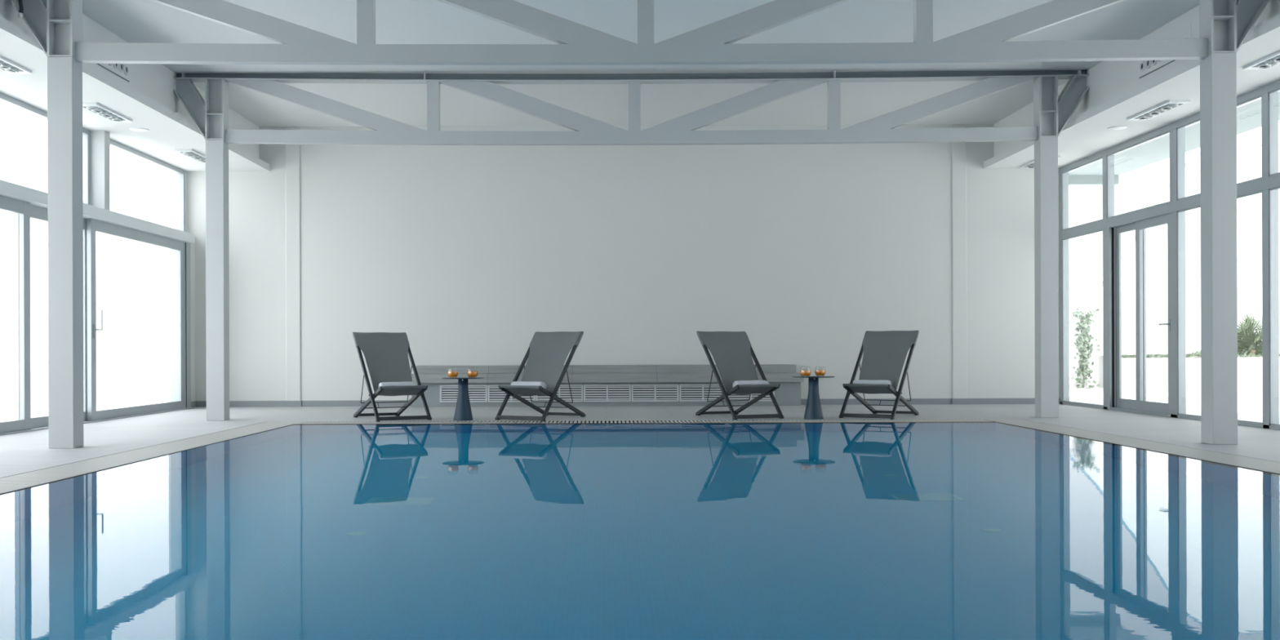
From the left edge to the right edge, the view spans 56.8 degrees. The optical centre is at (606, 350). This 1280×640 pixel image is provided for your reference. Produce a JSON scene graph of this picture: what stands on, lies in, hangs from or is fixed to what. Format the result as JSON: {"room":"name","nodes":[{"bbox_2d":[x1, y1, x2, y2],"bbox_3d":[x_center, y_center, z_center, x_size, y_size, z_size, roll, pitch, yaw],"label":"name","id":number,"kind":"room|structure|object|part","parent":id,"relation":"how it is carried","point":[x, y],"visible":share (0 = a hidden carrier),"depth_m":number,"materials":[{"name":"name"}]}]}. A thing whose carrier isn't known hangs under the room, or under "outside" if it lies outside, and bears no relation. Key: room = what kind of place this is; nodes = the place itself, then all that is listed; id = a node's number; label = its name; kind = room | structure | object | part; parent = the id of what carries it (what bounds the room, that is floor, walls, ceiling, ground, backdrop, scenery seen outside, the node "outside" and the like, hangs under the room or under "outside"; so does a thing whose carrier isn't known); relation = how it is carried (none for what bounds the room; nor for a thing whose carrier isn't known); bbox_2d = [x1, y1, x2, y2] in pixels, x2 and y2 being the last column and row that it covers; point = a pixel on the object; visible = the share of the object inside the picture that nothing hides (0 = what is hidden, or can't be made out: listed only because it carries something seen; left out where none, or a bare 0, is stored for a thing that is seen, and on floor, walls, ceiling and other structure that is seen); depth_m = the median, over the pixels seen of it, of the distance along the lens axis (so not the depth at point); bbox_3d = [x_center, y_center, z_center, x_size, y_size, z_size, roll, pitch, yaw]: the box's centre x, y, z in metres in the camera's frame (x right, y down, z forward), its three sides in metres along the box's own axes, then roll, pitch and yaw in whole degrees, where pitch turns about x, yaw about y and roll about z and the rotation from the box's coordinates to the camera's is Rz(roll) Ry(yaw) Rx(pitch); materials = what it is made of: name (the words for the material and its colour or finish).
{"room":"indoor swimming pool","nodes":[
{"label":"indoor swimming pool","id":0,"kind":"room"},
{"bbox_2d":[0,0,269,171],"bbox_3d":[-5.550,-2.901,6.550,1.380,0.640,21.100,0,0,0],"label":"ceiling","id":1,"kind":"structure","parent":0,"point":[149,99],"depth_m":12.86,"materials":[{"name":"white paint"}]},
{"bbox_2d":[0,56,31,73],"bbox_3d":[-5.429,-2.561,10.485,0.220,0.046,0.970,0,0,0],"label":"panel","id":2,"kind":"object","parent":1,"relation":"attached to","point":[7,66],"visible":1,"depth_m":10.75,"materials":[{"name":"white metal"}]},
{"bbox_2d":[82,102,132,122],"bbox_3d":[-5.429,-2.561,12.825,0.220,0.046,0.950,0,0,0],"label":"panel","id":3,"kind":"object","parent":1,"relation":"attached to","point":[96,108],"visible":1,"depth_m":12.75,"materials":[{"name":"white metal"}]},
{"bbox_2d":[97,63,129,81],"bbox_3d":[-4.997,-2.892,11.993,0.025,0.187,0.775,0,0,0],"label":"ceiling vent","id":4,"kind":"object","parent":1,"relation":"in","point":[121,70],"depth_m":12.16,"materials":[{"name":"white metal"}]},
{"bbox_2d":[129,127,149,131],"bbox_3d":[-5.459,-2.577,13.850,0.216,0.009,0.216,0,0,0],"label":"ceiling speaker","id":5,"kind":"object","parent":1,"relation":"attached to","point":[135,129],"visible":1,"depth_m":13.81,"materials":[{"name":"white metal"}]},
{"bbox_2d":[174,148,205,162],"bbox_3d":[-5.429,-2.561,15.675,0.220,0.046,0.950,0,0,0],"label":"panel","id":6,"kind":"object","parent":1,"relation":"attached to","point":[189,153],"visible":0.94,"depth_m":15.47,"materials":[{"name":"white metal"}]},
{"bbox_2d":[168,171,195,401],"bbox_3d":[-6.058,-0.879,6.550,0.250,3.400,21.100,0,0,0],"label":"wall","id":7,"kind":"structure","parent":0,"point":[192,245],"depth_m":16.98,"materials":[{"name":"white paint"}]},
{"bbox_2d":[0,195,37,435],"bbox_3d":[-5.951,-0.342,9.800,0.280,2.325,4.600,0,0,0],"label":"door","id":8,"kind":"structure","parent":7,"relation":"in","point":[23,424],"depth_m":11.97,"materials":[{"name":"grey metal"}]},
{"bbox_3d":[-5.947,0.814,9.850,0.280,0.012,4.500,0,0,0],"label":"track frame","id":9,"kind":"part","parent":8,"relation":"part of","materials":[{"name":"grey metal"}]},
{"bbox_2d":[0,92,90,204],"bbox_3d":[-6.097,-2.107,12.025,0.080,0.945,3.750,0,0,0],"label":"window","id":10,"kind":"structure","parent":7,"relation":"in","point":[6,99],"depth_m":13.84,"materials":[{"name":"grey metal"}]},
{"bbox_2d":[0,179,194,243],"bbox_3d":[-5.970,-1.570,9.905,0.330,0.130,13.610,0,0,0],"label":"trim","id":11,"kind":"structure","parent":7,"relation":"attached to","point":[36,197],"depth_m":13.73,"materials":[{"name":"white metal"}]},
{"bbox_2d":[89,130,110,210],"bbox_3d":[-6.012,-2.107,10.075,0.250,0.945,7.950,0,0,0],"label":"trim","id":12,"kind":"structure","parent":7,"relation":"attached to","point":[100,140],"depth_m":13.90,"materials":[{"name":"white paint"}]},
{"bbox_2d":[13,204,194,430],"bbox_3d":[-5.937,-0.342,14.355,0.309,2.325,4.710,0,0,0],"label":"door","id":13,"kind":"structure","parent":7,"relation":"in","point":[180,251],"depth_m":14.09,"materials":[{"name":"grey metal"}]},
{"bbox_3d":[-5.832,-0.295,13.598,0.099,0.330,0.035,0,0,0],"label":"handle","id":14,"kind":"part","parent":13,"relation":"part of","materials":[{"name":"grey metal"}]},
{"bbox_2d":[110,138,185,231],"bbox_3d":[-6.097,-2.107,15.545,0.080,0.945,2.990,0,0,0],"label":"window","id":15,"kind":"structure","parent":7,"relation":"in","point":[181,173],"depth_m":16.71,"materials":[{"name":"grey metal"}]},
{"bbox_2d":[191,400,195,407],"bbox_3d":[-5.921,0.778,16.903,0.012,0.085,0.366,0,0,0],"label":"baseboard","id":16,"kind":"structure","parent":7,"relation":"attached to","point":[193,403],"depth_m":16.99,"materials":[{"name":"grey tile"}]},
{"bbox_2d":[173,124,1059,400],"bbox_3d":[0.211,-1.196,17.225,12.890,4.490,0.250,0,0,0],"label":"wall","id":17,"kind":"structure","parent":0,"point":[469,252],"depth_m":17.10,"materials":[{"name":"white paint"}]},
{"bbox_2d":[284,126,300,400],"bbox_3d":[-4.519,-1.205,17.089,0.210,4.040,0.022,0,0,0],"label":"column","id":18,"kind":"structure","parent":17,"relation":"attached to","point":[292,193],"depth_m":17.08,"materials":[{"name":"white paint"}]},
{"bbox_2d":[195,398,1060,406],"bbox_3d":[0.313,0.756,17.082,12.480,0.085,0.036,0,0,0],"label":"baseboard","id":19,"kind":"structure","parent":17,"relation":"attached to","point":[851,401],"depth_m":17.09,"materials":[{"name":"grey tile"}]},
{"bbox_2d":[951,124,967,398],"bbox_3d":[5.101,-1.237,17.089,0.210,4.040,0.022,0,0,0],"label":"column","id":20,"kind":"structure","parent":17,"relation":"attached to","point":[958,149],"depth_m":17.08,"materials":[{"name":"white paint"}]},
{"bbox_2d":[1062,156,1102,231],"bbox_3d":[6.560,-2.130,16.300,0.022,0.835,1.400,0,0,0],"label":"window","id":21,"kind":"structure","parent":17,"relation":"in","point":[1100,158],"depth_m":16.82,"materials":[{"name":"grey metal"}]},
{"bbox_2d":[1062,229,1103,406],"bbox_3d":[6.566,-0.425,16.300,0.022,2.335,1.400,0,0,0],"label":"window","id":22,"kind":"structure","parent":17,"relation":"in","point":[1101,229],"depth_m":16.98,"materials":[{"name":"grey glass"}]},
{"bbox_2d":[1106,130,1169,218],"bbox_3d":[6.560,-2.130,14.607,0.022,0.835,1.735,0,0,0],"label":"window","id":23,"kind":"structure","parent":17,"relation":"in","point":[1167,132],"depth_m":14.98,"materials":[{"name":"grey metal"}]},
{"bbox_2d":[1106,213,1170,413],"bbox_3d":[6.583,-0.425,14.608,0.144,2.335,1.737,0,0,2],"label":"door","id":24,"kind":"structure","parent":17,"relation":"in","point":[1140,402],"depth_m":14.67,"materials":[{"name":"grey metal"}]},
{"bbox_3d":[6.586,-0.425,15.428,0.075,2.335,0.095,0,0,0],"label":"track frame","id":25,"kind":"part","parent":24,"relation":"part of","materials":[{"name":"grey metal"}]},
{"bbox_3d":[6.527,-0.287,13.835,0.084,0.150,0.130,0,0,0],"label":"handle","id":26,"kind":"part","parent":24,"relation":"part of","materials":[{"name":"grey metal"}]},
{"bbox_2d":[1058,80,1279,430],"bbox_3d":[6.595,-0.922,10.050,0.103,3.400,14.100,0,0,0],"label":"window frame","id":27,"kind":"structure","parent":17,"relation":"attached to","point":[1264,184],"depth_m":13.58,"materials":[{"name":"grey metal"}]},
{"bbox_2d":[1177,94,1262,200],"bbox_3d":[6.560,-2.130,12.695,0.022,0.835,1.770,0,0,0],"label":"window","id":28,"kind":"structure","parent":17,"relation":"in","point":[1260,96],"depth_m":13.26,"materials":[{"name":"grey metal"}]},
{"bbox_2d":[1177,191,1262,424],"bbox_3d":[6.566,-0.425,12.695,0.022,2.335,1.770,0,0,0],"label":"window","id":29,"kind":"structure","parent":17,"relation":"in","point":[1259,192],"depth_m":13.56,"materials":[{"name":"grey metal"}]},
{"bbox_2d":[1268,88,1279,176],"bbox_3d":[6.560,-2.130,10.815,0.022,0.835,1.770,0,0,0],"label":"window","id":30,"kind":"structure","parent":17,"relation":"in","point":[1278,89],"depth_m":11.68,"materials":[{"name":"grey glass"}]},
{"bbox_2d":[1269,186,1279,426],"bbox_3d":[6.566,-0.425,10.815,0.022,2.335,1.770,0,0,0],"label":"window","id":31,"kind":"structure","parent":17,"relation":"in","point":[1276,188],"depth_m":11.68,"materials":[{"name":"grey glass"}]},
{"bbox_2d":[0,404,1279,478],"bbox_3d":[0.313,0.924,6.450,12.980,0.250,21.300,0,0,0],"label":"floor","id":32,"kind":"structure","parent":0,"point":[24,452],"depth_m":13.49,"materials":[{"name":"grey tile"}]},
{"bbox_2d":[46,0,84,448],"bbox_3d":[-4.529,-1.160,9.920,0.210,3.950,0.200,0,0,0],"label":"steel column","id":33,"kind":"structure","parent":32,"relation":"on","point":[64,17],"depth_m":9.82,"materials":[{"name":"white metal"}]},
{"bbox_2d":[10,0,1269,65],"bbox_3d":[0.295,-2.832,9.920,10.630,0.863,0.180,0,0,0],"label":"roof truss","id":34,"kind":"object","parent":33,"relation":"attached to","point":[712,43],"visible":0.98,"depth_m":9.87,"materials":[{"name":"grey metal"}]},
{"bbox_2d":[17,0,23,17],"bbox_3d":[-4.855,-2.975,9.780,0.080,0.459,0.036,0,0,0],"label":"conduit","id":35,"kind":"object","parent":34,"relation":"attached to","point":[20,3],"visible":1,"depth_m":9.77,"materials":[{"name":"white metal"}]},
{"bbox_2d":[204,79,229,420],"bbox_3d":[-4.529,-1.160,13.800,0.210,3.950,0.200,0,0,0],"label":"steel column","id":36,"kind":"structure","parent":32,"relation":"on","point":[216,92],"depth_m":13.70,"materials":[{"name":"white metal"}]},
{"bbox_2d":[352,332,431,422],"bbox_3d":[-2.547,0.296,13.937,0.664,1.025,1.040,0,0,-29],"label":"deck chair","id":37,"kind":"object","parent":32,"relation":"on","point":[386,354],"visible":0.99,"depth_m":13.99,"materials":[{"name":"fabric"}]},
{"bbox_3d":[-2.778,0.610,13.816,0.040,0.398,1.026,0,0,-29],"label":"seat rail","id":38,"kind":"part","parent":37,"relation":"part of","materials":[{"name":"black metal"}]},
{"bbox_3d":[-2.783,0.301,13.729,0.040,1.014,0.906,0,0,-29],"label":"long rail","id":39,"kind":"part","parent":37,"relation":"part of","materials":[{"name":"black metal"}]},
{"bbox_2d":[378,381,417,387],"bbox_3d":[-2.402,0.422,13.657,0.438,0.113,0.135,0,0,-31],"label":"rolled towel","id":40,"kind":"object","parent":37,"relation":"on","point":[406,383],"visible":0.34,"depth_m":13.61,"materials":[{"name":"white fabric"}]},
{"bbox_3d":[-2.320,0.609,14.070,0.040,0.398,1.026,0,0,-29],"label":"seat rail","id":41,"kind":"part","parent":37,"relation":"part of","materials":[{"name":"black metal"}]},
{"bbox_3d":[-2.246,0.299,14.027,0.040,1.014,0.906,0,0,-29],"label":"long rail","id":42,"kind":"part","parent":37,"relation":"part of","materials":[{"name":"black metal"}]},
{"bbox_2d":[442,377,484,420],"bbox_3d":[-1.643,0.561,13.620,0.484,0.489,0.484,0,0,0],"label":"side table","id":43,"kind":"object","parent":32,"relation":"on","point":[463,411],"visible":0.98,"depth_m":13.56,"materials":[{"name":"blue metal"}]},
{"bbox_2d":[447,368,458,377],"bbox_3d":[-1.755,0.259,13.560,0.126,0.116,0.126,0,0,0],"label":"juice glass","id":44,"kind":"object","parent":43,"relation":"on","point":[451,374],"visible":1,"depth_m":13.51,"materials":[{"name":"orange glass"}]},
{"bbox_2d":[466,368,478,377],"bbox_3d":[-1.536,0.258,13.620,0.126,0.116,0.126,0,0,0],"label":"juice glass","id":45,"kind":"object","parent":43,"relation":"on","point":[470,374],"visible":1,"depth_m":13.58,"materials":[{"name":"orange glass"}]},
{"bbox_2d":[494,331,586,421],"bbox_3d":[-0.742,0.290,13.898,0.664,1.025,1.040,0,0,29],"label":"deck chair","id":46,"kind":"object","parent":32,"relation":"on","point":[547,353],"visible":0.97,"depth_m":13.94,"materials":[{"name":"fabric"}]},
{"bbox_3d":[-1.043,0.295,13.987,0.040,1.014,0.906,0,0,29],"label":"long rail","id":47,"kind":"part","parent":46,"relation":"part of","materials":[{"name":"black metal"}]},
{"bbox_3d":[-0.967,0.604,14.031,0.040,0.398,1.026,0,0,29],"label":"seat rail","id":48,"kind":"part","parent":46,"relation":"part of","materials":[{"name":"black metal"}]},
{"bbox_2d":[511,381,546,389],"bbox_3d":[-0.893,0.417,13.623,0.438,0.113,0.135,0,0,31],"label":"rolled towel","id":49,"kind":"object","parent":46,"relation":"on","point":[543,384],"visible":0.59,"depth_m":13.56,"materials":[{"name":"white fabric"}]},
{"bbox_3d":[-0.505,0.294,13.691,0.040,1.014,0.906,0,0,29],"label":"long rail","id":50,"kind":"part","parent":46,"relation":"part of","materials":[{"name":"black metal"}]},
{"bbox_3d":[-0.508,0.603,13.778,0.040,0.398,1.026,0,0,29],"label":"seat rail","id":51,"kind":"part","parent":46,"relation":"part of","materials":[{"name":"black metal"}]},
{"bbox_2d":[411,364,804,407],"bbox_3d":[0.002,0.507,16.924,5.600,0.585,0.349,0,0,0],"label":"stone bench","id":52,"kind":"object","parent":32,"relation":"on","point":[788,393],"visible":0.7,"depth_m":16.85,"materials":[{"name":"grey stone"}]},
{"bbox_2d":[440,385,487,402],"bbox_3d":[-2.027,0.619,16.841,0.672,0.245,0.018,0,0,0],"label":"vent grille","id":53,"kind":"object","parent":52,"relation":"attached to","point":[448,393],"visible":0.67,"depth_m":16.84,"materials":[{"name":"metal"}]},
{"bbox_2d":[487,384,535,402],"bbox_3d":[-1.346,0.617,16.841,0.672,0.245,0.018,0,0,0],"label":"vent grille","id":54,"kind":"object","parent":52,"relation":"attached to","point":[495,394],"visible":0.47,"depth_m":16.84,"materials":[{"name":"metal"}]},
{"bbox_2d":[535,384,582,401],"bbox_3d":[-0.665,0.615,16.841,0.672,0.245,0.018,0,0,0],"label":"vent grille","id":55,"kind":"object","parent":52,"relation":"attached to","point":[563,392],"visible":0.56,"depth_m":16.84,"materials":[{"name":"metal"}]},
{"bbox_2d":[583,384,631,401],"bbox_3d":[0.017,0.612,16.841,0.672,0.245,0.018,0,0,0],"label":"vent grille","id":56,"kind":"object","parent":52,"relation":"attached to","point":[592,393],"visible":1,"depth_m":16.84,"materials":[{"name":"metal"}]},
{"bbox_2d":[631,384,679,401],"bbox_3d":[0.698,0.610,16.841,0.672,0.245,0.018,0,0,0],"label":"vent grille","id":57,"kind":"object","parent":52,"relation":"attached to","point":[640,393],"visible":1,"depth_m":16.84,"materials":[{"name":"metal"}]},
{"bbox_2d":[679,384,726,401],"bbox_3d":[1.379,0.608,16.841,0.672,0.245,0.018,0,0,0],"label":"vent grille","id":58,"kind":"object","parent":52,"relation":"attached to","point":[687,393],"visible":0.82,"depth_m":16.84,"materials":[{"name":"metal"}]},
{"bbox_2d":[728,391,774,401],"bbox_3d":[2.061,0.606,16.841,0.672,0.245,0.018,0,0,0],"label":"vent grille","id":59,"kind":"object","parent":52,"relation":"attached to","point":[732,397],"visible":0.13,"depth_m":16.84,"materials":[{"name":"metal"}]},
{"bbox_2d":[695,331,783,419],"bbox_3d":[1.551,0.282,14.059,0.664,1.025,1.040,0,0,-23],"label":"deck chair","id":60,"kind":"object","parent":32,"relation":"on","point":[731,352],"visible":1,"depth_m":14.11,"materials":[{"name":"fabric"}]},
{"bbox_3d":[1.309,0.597,13.961,0.040,0.398,1.026,0,0,-23],"label":"seat rail","id":61,"kind":"part","parent":60,"relation":"part of","materials":[{"name":"black metal"}]},
{"bbox_3d":[1.296,0.287,13.875,0.040,1.014,0.906,0,0,-23],"label":"long rail","id":62,"kind":"part","parent":60,"relation":"part of","materials":[{"name":"black metal"}]},
{"bbox_2d":[733,380,768,386],"bbox_3d":[1.686,0.408,13.774,0.438,0.113,0.135,0,0,-25],"label":"rolled towel","id":63,"kind":"object","parent":60,"relation":"on","point":[738,382],"visible":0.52,"depth_m":13.72,"materials":[{"name":"white fabric"}]},
{"bbox_3d":[1.790,0.595,14.169,0.040,0.398,1.026,0,0,-23],"label":"seat rail","id":64,"kind":"part","parent":60,"relation":"part of","materials":[{"name":"black metal"}]},
{"bbox_3d":[1.859,0.286,14.119,0.040,1.014,0.906,0,0,-23],"label":"long rail","id":65,"kind":"part","parent":60,"relation":"part of","materials":[{"name":"black metal"}]},
{"bbox_2d":[792,376,835,419],"bbox_3d":[2.387,0.547,13.620,0.484,0.489,0.484,0,0,0],"label":"side table","id":66,"kind":"object","parent":32,"relation":"on","point":[813,411],"visible":0.99,"depth_m":13.56,"materials":[{"name":"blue metal"}]},
{"bbox_2d":[800,366,811,375],"bbox_3d":[2.284,0.245,13.560,0.126,0.116,0.126,0,0,0],"label":"juice glass","id":67,"kind":"object","parent":66,"relation":"on","point":[802,372],"visible":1,"depth_m":13.51,"materials":[{"name":"orange glass"}]},
{"bbox_2d":[814,368,826,376],"bbox_3d":[2.467,0.244,13.640,0.126,0.116,0.126,0,0,0],"label":"juice glass","id":68,"kind":"object","parent":66,"relation":"on","point":[817,372],"visible":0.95,"depth_m":13.60,"materials":[{"name":"orange glass"}]},
{"bbox_2d":[839,330,919,419],"bbox_3d":[3.268,0.276,14.049,0.664,1.025,1.040,0,0,33],"label":"deck chair","id":69,"kind":"object","parent":32,"relation":"on","point":[885,352],"visible":0.95,"depth_m":14.09,"materials":[{"name":"fabric"}]},
{"bbox_3d":[2.974,0.282,14.160,0.040,1.014,0.906,0,0,33],"label":"long rail","id":70,"kind":"part","parent":69,"relation":"part of","materials":[{"name":"black metal"}]},
{"bbox_3d":[3.053,0.591,14.198,0.040,0.398,1.026,0,0,33],"label":"seat rail","id":71,"kind":"part","parent":69,"relation":"part of","materials":[{"name":"black metal"}]},
{"bbox_2d":[853,379,891,385],"bbox_3d":[3.097,0.404,13.786,0.438,0.113,0.135,0,0,30],"label":"rolled towel","id":72,"kind":"object","parent":69,"relation":"on","point":[856,381],"visible":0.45,"depth_m":13.74,"materials":[{"name":"white fabric"}]},
{"bbox_3d":[3.488,0.280,13.825,0.040,1.014,0.906,0,0,33],"label":"long rail","id":73,"kind":"part","parent":69,"relation":"part of","materials":[{"name":"black metal"}]},
{"bbox_3d":[3.492,0.589,13.912,0.040,0.398,1.026,0,0,33],"label":"seat rail","id":74,"kind":"part","parent":69,"relation":"part of","materials":[{"name":"black metal"}]},
{"bbox_2d":[1033,75,1058,417],"bbox_3d":[5.131,-1.192,13.800,0.210,3.950,0.200,0,0,0],"label":"steel column","id":75,"kind":"structure","parent":32,"relation":"on","point":[1045,90],"depth_m":13.70,"materials":[{"name":"white metal"}]},
{"bbox_2d":[1199,0,1237,444],"bbox_3d":[5.131,-1.192,9.920,0.210,3.950,0.200,0,0,0],"label":"steel column","id":76,"kind":"structure","parent":32,"relation":"on","point":[1217,18],"depth_m":9.82,"materials":[{"name":"white metal"}]},
{"bbox_3d":[0.428,0.999,6.790,8.570,0.080,13.260,0,0,0],"label":"trim","id":77,"kind":"structure","parent":32,"relation":"attached to","visible":0},
{"bbox_2d":[0,422,301,494],"bbox_3d":[-3.637,0.892,6.790,0.440,0.160,13.260,0,0,0],"label":"pool edge","id":78,"kind":"object","parent":77,"relation":"on","point":[41,477],"visible":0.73,"depth_m":8.89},
{"bbox_2d":[294,419,994,424],"bbox_3d":[0.428,0.878,13.200,7.690,0.160,0.440,0,0,0],"label":"overflow grating","id":79,"kind":"object","parent":77,"relation":"on","point":[825,420],"visible":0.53,"depth_m":13.19,"materials":[{"name":"grey plastic"}]},
{"bbox_2d":[985,419,1279,474],"bbox_3d":[4.493,0.865,6.790,0.440,0.160,13.260,0,0,0],"label":"pool edge","id":80,"kind":"object","parent":77,"relation":"on","point":[1264,465],"visible":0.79,"depth_m":9.53,"materials":[{"name":"white stone"}]},
{"bbox_2d":[82,0,1199,126],"bbox_3d":[0.299,-3.366,6.550,13.080,0.250,21.600,0,0,0],"label":"ceiling","id":81,"kind":"structure","parent":0,"point":[134,21],"depth_m":12.43,"materials":[{"name":"white paint"}]},
{"bbox_2d":[173,69,1089,145],"bbox_3d":[0.295,-2.831,13.800,10.630,0.869,0.180,0,0,0],"label":"roof truss","id":82,"kind":"object","parent":81,"relation":"attached to","point":[587,131],"visible":1,"depth_m":13.75,"materials":[{"name":"grey metal"}]},
{"bbox_2d":[983,0,1279,168],"bbox_3d":[6.045,-2.941,6.550,1.190,0.640,21.100,0,0,0],"label":"ceiling","id":83,"kind":"structure","parent":0,"point":[1116,93],"depth_m":12.95,"materials":[{"name":"white paint"}]},
{"bbox_2d":[1019,155,1060,168],"bbox_3d":[6.011,-2.600,16.425,0.220,0.046,0.950,0,0,0],"label":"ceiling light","id":84,"kind":"object","parent":83,"relation":"attached to","point":[1031,164],"visible":0.19,"depth_m":16.66,"materials":[{"name":"white metal"}]},
{"bbox_2d":[1106,125,1127,129],"bbox_3d":[6.021,-2.616,13.950,0.216,0.009,0.216,0,0,0],"label":"ceiling speaker","id":85,"kind":"object","parent":83,"relation":"attached to","point":[1117,127],"visible":1,"depth_m":13.91,"materials":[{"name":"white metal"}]},
{"bbox_2d":[1138,59,1176,78],"bbox_3d":[5.588,-2.928,11.984,0.025,0.184,0.798,0,0,0],"label":"ceiling vent","id":86,"kind":"object","parent":83,"relation":"in","point":[1147,67],"depth_m":12.16,"materials":[{"name":"white metal"}]},
{"bbox_2d":[1127,99,1190,120],"bbox_3d":[6.011,-2.600,12.900,0.220,0.046,1.000,0,0,0],"label":"panel","id":87,"kind":"object","parent":83,"relation":"attached to","point":[1170,104],"visible":1,"depth_m":12.80,"materials":[{"name":"white metal"}]},
{"bbox_2d":[1243,51,1279,69],"bbox_3d":[6.011,-2.600,10.485,0.220,0.046,0.970,0,0,0],"label":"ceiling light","id":88,"kind":"object","parent":83,"relation":"attached to","point":[1272,60],"visible":1,"depth_m":10.72,"materials":[{"name":"white metal"}]},
{"bbox_3d":[0.430,1.492,6.790,7.810,1.313,12.500,0,0,0],"label":"basin","id":89,"kind":"object","parent":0,"visible":0},
{"bbox_2d":[0,422,1279,639],"bbox_3d":[0.428,0.803,6.790,7.690,0.001,12.380,0,0,0],"label":"pool water","id":90,"kind":"object","parent":89,"relation":"in","point":[893,531],"visible":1,"depth_m":5.07,"materials":[{"name":"blue liquid"}]},
{"label":"outside","id":91,"kind":"structure","parent":0,"visible":0},
{"bbox_2d":[1068,91,1279,185],"bbox_3d":[7.316,-2.755,7.300,1.350,0.340,22.600,0,0,0],"label":"roof overhang","id":92,"kind":"object","parent":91,"point":[1249,115],"visible":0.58,"depth_m":16.31,"materials":[{"name":"paint"}]},
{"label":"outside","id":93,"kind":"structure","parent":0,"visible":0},
{"bbox_2d":[0,362,1279,424],"bbox_3d":[5.003,0.948,15.000,170.000,0.270,150.000,0,0,0],"label":"ground","id":94,"kind":"structure","parent":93,"point":[118,384],"depth_m":23.27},
{"bbox_2d":[1069,387,1102,392],"bbox_3d":[9.539,0.761,22.700,1.478,0.070,1.000,0,0,0],"label":"soil strip","id":95,"kind":"object","parent":94,"relation":"on","point":[1080,389],"visible":0.42,"depth_m":22.39,"materials":[{"name":"white"}]},
{"bbox_2d":[1071,308,1100,388],"bbox_3d":[9.344,-0.007,23.034,0.601,1.628,0.232,0,0,0],"label":"climbing vine","id":96,"kind":"object","parent":95,"relation":"on","point":[1083,367],"visible":0.95,"depth_m":23.02,"materials":[{"name":"green plant"}]},
{"bbox_2d":[1069,145,1279,388],"bbox_3d":[12.806,-1.618,23.325,8.313,4.849,0.250,0,0,0],"label":"sky","id":97,"kind":"structure","parent":94,"relation":"on","point":[1249,157],"depth_m":23.20,"materials":[{"name":"white"}]},
{"bbox_2d":[1121,357,1279,392],"bbox_3d":[16.818,0.450,22.100,14.368,0.645,0.200,0,0,0],"label":"wall","id":98,"kind":"structure","parent":94,"relation":"on","point":[1250,380],"depth_m":22.00,"materials":[{"name":"white"}]},
{"bbox_2d":[1121,354,1279,358],"bbox_3d":[16.777,0.103,22.695,14.268,0.080,0.990,0,0,0],"label":"soil","id":99,"kind":"object","parent":98,"relation":"in","point":[1131,354],"visible":0.22,"depth_m":22.38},
{"bbox_2d":[1121,350,1279,358],"bbox_3d":[11.623,0.070,22.622,3.915,0.160,0.769,0,0,0],"label":"ground cover","id":100,"kind":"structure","parent":99,"relation":"on","point":[1197,353],"depth_m":22.37,"materials":[{"name":"green plant"}]},
{"bbox_2d":[1237,311,1279,356],"bbox_3d":[12.387,-0.241,22.766,1.162,1.066,0.815,0,0,0],"label":"fan palm","id":101,"kind":"object","parent":99,"relation":"in","point":[1250,338],"visible":0.69,"depth_m":22.68,"materials":[{"name":"green plant"}]}
]}

